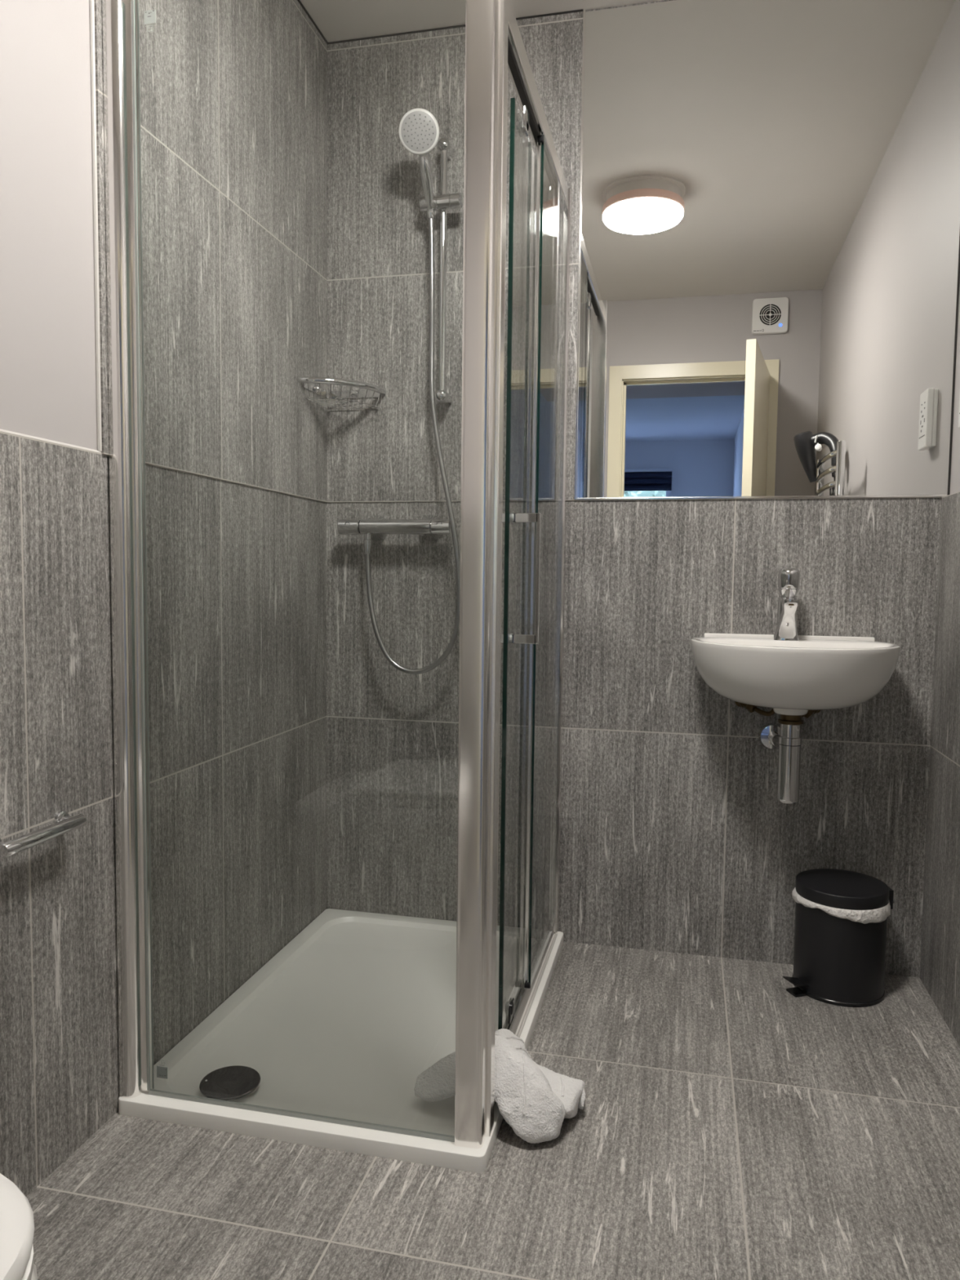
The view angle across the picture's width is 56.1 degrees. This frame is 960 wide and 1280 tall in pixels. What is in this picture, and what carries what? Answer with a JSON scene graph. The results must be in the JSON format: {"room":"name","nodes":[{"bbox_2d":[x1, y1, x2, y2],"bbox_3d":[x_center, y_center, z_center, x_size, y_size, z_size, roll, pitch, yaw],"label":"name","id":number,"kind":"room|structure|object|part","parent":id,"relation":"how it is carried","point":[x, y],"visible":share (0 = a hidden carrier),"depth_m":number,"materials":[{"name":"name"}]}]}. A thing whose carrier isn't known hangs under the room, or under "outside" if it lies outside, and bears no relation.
{"room":"bathroom","nodes":[
{"label":"bathroom","id":0,"kind":"room"},
{"bbox_2d":[0,0,327,1196],"bbox_3d":[-0.757,-0.328,1.349,0.124,2.413,2.420,2,4,13],"label":"wall","id":1,"kind":"structure","parent":0,"point":[237,572],"depth_m":1.76,"materials":[{"name":"tile"}]},
{"bbox_2d":[0,810,86,857],"bbox_3d":[-0.683,0.301,1.395,0.040,0.033,0.183,2,4,13],"label":"toilet roll holder","id":2,"kind":"object","parent":1,"relation":"attached to","point":[63,824],"visible":1,"depth_m":1.38,"materials":[{"name":"silver metal"}]},
{"bbox_3d":[-0.671,0.296,1.469,0.030,0.017,0.017,2,4,13],"label":"arm","id":3,"kind":"part","parent":2,"relation":"part of","materials":[{"name":"silver metal"}]},
{"bbox_2d":[0,0,102,453],"bbox_3d":[-0.808,-0.885,0.816,0.009,1.230,1.432,2,4,13],"label":"trim","id":4,"kind":"structure","parent":1,"relation":"attached to","point":[91,2],"depth_m":1.52,"materials":[{"name":"grey"}]},
{"bbox_2d":[300,376,386,409],"bbox_3d":[-0.359,-0.653,2.378,0.173,0.052,0.188,2,4,13],"label":"basket","id":5,"kind":"object","parent":1,"relation":"attached to","point":[370,390],"visible":1,"depth_m":2.39,"materials":[{"name":"silver metal"}]},
{"bbox_3d":[-0.364,-0.669,2.393,0.156,0.022,0.160,2,4,13],"label":"plate","id":6,"kind":"part","parent":5,"relation":"part of","materials":[{"name":"silver metal"}]},
{"bbox_2d":[297,0,582,44],"bbox_3d":[-0.186,-1.565,1.870,0.691,0.005,0.990,2,4,13],"label":"trim","id":7,"kind":"structure","parent":1,"relation":"attached to","point":[299,1],"depth_m":2.35,"materials":[{"name":"black"}]},
{"bbox_2d":[299,0,662,42],"bbox_3d":[0.086,-1.560,1.083,1.820,0.100,2.640,2,4,13],"label":"ceiling","id":8,"kind":"structure","parent":0,"point":[336,20],"depth_m":2.29,"materials":[{"name":"paint"}]},
{"bbox_2d":[26,941,959,1279],"bbox_3d":[0.057,0.947,1.255,1.820,0.100,2.640,2,4,13],"label":"floor","id":9,"kind":"structure","parent":0,"point":[731,1125],"depth_m":1.48,"materials":[{"name":"tile"}]},
{"bbox_2d":[0,1173,37,1279],"bbox_3d":[-0.616,0.706,0.689,0.500,0.443,0.382,2,4,13],"label":"toilet","id":10,"kind":"object","parent":9,"relation":"on","point":[17,1262],"visible":1,"depth_m":0.74,"materials":[{"name":"white ceramic"}]},
{"bbox_3d":[-0.545,0.525,0.661,0.351,0.018,0.380,2,4,13],"label":"seat","id":11,"kind":"part","parent":10,"relation":"part of","materials":[{"name":"white plastic"}]},
{"bbox_2d":[118,908,563,1173],"bbox_3d":[-0.217,0.825,2.038,0.686,0.030,0.982,2,4,13],"label":"shower tray","id":12,"kind":"object","parent":9,"relation":"on","point":[344,1021],"visible":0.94,"depth_m":1.88,"materials":[{"name":"white ceramic"}]},
{"bbox_2d":[102,0,572,1148],"bbox_3d":[-0.197,-0.155,1.970,0.708,1.941,0.971,2,4,13],"label":"shower enclosure","id":13,"kind":"object","parent":12,"relation":"on","point":[495,46],"visible":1,"depth_m":1.55,"materials":[{"name":"clear glass"}]},
{"bbox_3d":[0.002,-0.116,1.475,0.054,1.934,0.070,2,4,13],"label":"corner post","id":14,"kind":"part","parent":13,"relation":"part of","materials":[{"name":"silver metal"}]},
{"bbox_3d":[0.072,-0.120,1.762,0.089,0.254,0.012,2,4,13],"label":"handle","id":15,"kind":"part","parent":13,"relation":"part of","materials":[{"name":"silver metal"}]},
{"bbox_3d":[0.092,0.801,1.996,0.029,0.033,0.864,2,4,13],"label":"rail","id":16,"kind":"part","parent":13,"relation":"part of","materials":[{"name":"silver metal"}]},
{"bbox_3d":[0.114,-1.088,1.865,0.030,0.047,0.864,2,4,13],"label":"rail","id":17,"kind":"part","parent":13,"relation":"part of","materials":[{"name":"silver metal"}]},
{"bbox_3d":[0.166,-0.154,2.157,0.006,1.850,0.395,2,4,13],"label":"fixed pane","id":18,"kind":"part","parent":13,"relation":"part of","materials":[{"name":"clear glass"}]},
{"bbox_2d":[413,1028,586,1143],"bbox_3d":[0.042,0.797,1.657,0.273,0.141,0.218,3,5,34],"label":"hand towel","id":19,"kind":"object","parent":9,"relation":"on","point":[535,1100],"visible":0.74,"depth_m":1.59,"materials":[{"name":"white fabric"}]},
{"bbox_2d":[782,868,893,1007],"bbox_3d":[0.862,0.712,2.177,0.252,0.261,0.209,2,4,13],"label":"pedal bin","id":20,"kind":"object","parent":9,"relation":"on","point":[837,961],"visible":0.99,"depth_m":2.10,"materials":[{"name":"black plastic"}]},
{"bbox_2d":[791,888,890,924],"bbox_3d":[0.870,0.629,2.171,0.222,0.033,0.220,2,4,13],"label":"liner","id":21,"kind":"object","parent":20,"relation":"in","point":[877,915],"visible":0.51,"depth_m":2.07,"materials":[{"name":"white plastic"}]},
{"bbox_3d":[0.870,0.597,2.167,0.209,0.030,0.209,2,4,13],"label":"lid","id":22,"kind":"part","parent":20,"relation":"part of","materials":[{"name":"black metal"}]},
{"bbox_2d":[326,0,942,977],"bbox_3d":[0.354,-0.387,2.392,1.820,2.413,0.124,2,4,13],"label":"wall","id":23,"kind":"structure","parent":0,"point":[677,836],"depth_m":2.37,"materials":[{"name":"tile"}]},
{"bbox_2d":[337,515,451,541],"bbox_3d":[-0.223,-0.304,2.427,0.312,0.072,0.086,2,4,13],"label":"mixer valve","id":24,"kind":"object","parent":23,"relation":"attached to","point":[376,527],"visible":0.98,"depth_m":2.40,"materials":[{"name":"silver metal"}]},
{"bbox_3d":[-0.351,-0.306,2.433,0.060,0.041,0.041,2,4,13],"label":"flow knob","id":25,"kind":"part","parent":24,"relation":"part of","materials":[{"name":"silver metal"}]},
{"bbox_2d":[364,533,371,539],"bbox_3d":[-0.302,-0.280,2.425,0.019,0.018,0.019,2,4,13],"label":"outlet","id":26,"kind":"object","parent":24,"relation":"attached to","point":[366,536],"depth_m":2.42,"materials":[{"name":"silver metal"}]},
{"bbox_3d":[-0.101,-0.299,2.376,0.052,0.041,0.041,2,4,13],"label":"temperature knob","id":27,"kind":"part","parent":24,"relation":"part of","materials":[{"name":"silver metal"}]},
{"bbox_2d":[418,137,462,405],"bbox_3d":[-0.097,-0.959,2.352,0.107,0.669,0.082,2,4,13],"label":"riser rail","id":28,"kind":"object","parent":23,"relation":"attached to","point":[443,202],"visible":0.99,"depth_m":2.33,"materials":[{"name":"silver metal"}]},
{"bbox_2d":[398,108,439,209],"bbox_3d":[-0.133,-1.204,2.253,0.091,0.200,0.132,3,5,36],"label":"shower","id":29,"kind":"object","parent":28,"relation":"attached to","point":[419,129],"visible":1,"depth_m":2.22,"materials":[{"name":"silver metal"}]},
{"bbox_2d":[363,208,460,674],"bbox_3d":[-0.177,-0.512,2.370,0.280,1.206,0.044,2,4,13],"label":"shower hose","id":30,"kind":"object","parent":29,"relation":"hanging from","point":[367,544],"visible":0.98,"depth_m":2.35,"materials":[{"name":"silver metal"}]},
{"bbox_2d":[734,701,774,715],"bbox_3d":[0.690,0.152,2.250,0.035,0.069,0.126,-2,5,-34],"label":"supply hose","id":31,"kind":"object","parent":23,"relation":"attached to","point":[751,708],"visible":0.59,"depth_m":2.24,"materials":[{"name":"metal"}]},
{"bbox_2d":[573,0,959,500],"bbox_3d":[0.692,-0.964,2.213,0.900,1.224,0.006,2,4,13],"label":"wall mirror","id":32,"kind":"object","parent":23,"relation":"attached to","point":[769,272],"visible":0.87,"depth_m":2.21,"materials":[{"name":"clear mirror"}]},
{"bbox_3d":[0.257,-0.977,2.313,0.006,1.223,0.006,2,4,13],"label":"trim","id":33,"kind":"part","parent":32,"relation":"part of","materials":[{"name":"silver metal"}]},
{"bbox_3d":[0.685,-0.357,2.255,0.889,0.005,0.006,2,4,13],"label":"trim","id":34,"kind":"part","parent":32,"relation":"part of","materials":[{"name":"silver metal"}]},
{"bbox_2d":[690,632,900,715],"bbox_3d":[0.732,0.085,2.100,0.472,0.175,0.342,2,4,13],"label":"washbasin","id":35,"kind":"object","parent":23,"relation":"attached to","point":[811,672],"visible":0.98,"depth_m":1.99,"materials":[{"name":"white ceramic"}]},
{"bbox_2d":[758,714,804,804],"bbox_3d":[0.731,0.272,2.191,0.070,0.210,0.199,1,4,7],"label":"trap","id":36,"kind":"object","parent":35,"relation":"attached to","point":[785,737],"visible":1,"depth_m":2.10,"materials":[{"name":"silver metal"}]},
{"bbox_2d":[772,567,799,640],"bbox_3d":[0.741,-0.086,2.167,0.060,0.176,0.116,2,4,13],"label":"tap","id":37,"kind":"object","parent":35,"relation":"on","point":[788,578],"visible":1,"depth_m":2.16,"materials":[{"name":"silver metal"}]},
{"bbox_3d":[0.741,-0.052,2.168,0.060,0.108,0.113,2,4,13],"label":"spout","id":38,"kind":"part","parent":37,"relation":"part of","materials":[{"name":"silver metal"}]},
{"bbox_3d":[0.729,0.147,2.111,0.082,0.050,0.082,2,4,13],"label":"waste spout","id":39,"kind":"part","parent":35,"relation":"part of","materials":[{"name":"white ceramic"}]},
{"bbox_2d":[801,710,820,718],"bbox_3d":[0.798,0.163,2.225,0.126,0.069,0.035,-2,5,-30],"label":"supply hose","id":40,"kind":"object","parent":23,"relation":"attached to","point":[810,713],"visible":0.16,"depth_m":2.22,"materials":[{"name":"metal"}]},
{"bbox_2d":[777,743,800,804],"bbox_3d":[0.728,0.314,2.123,0.050,0.136,0.050,2,4,13],"label":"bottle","id":41,"kind":"object","parent":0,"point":[789,754],"depth_m":2.10,"materials":[{"name":"silver metal"}]},
{"bbox_2d":[919,284,959,1046],"bbox_3d":[0.906,-0.283,0.967,0.142,2.413,2.420,2,4,13],"label":"wall","id":42,"kind":"structure","parent":0,"point":[940,957],"depth_m":2.08,"materials":[{"name":"stone"}]},
{"bbox_2d":[958,394,959,428],"bbox_3d":[1.072,-0.543,1.967,0.027,0.147,0.078,2,4,13],"label":"socket","id":43,"kind":"object","parent":42,"relation":"attached to","point":[959,394],"visible":1,"depth_m":2.00,"materials":[{"name":"white plastic"}]}
]}

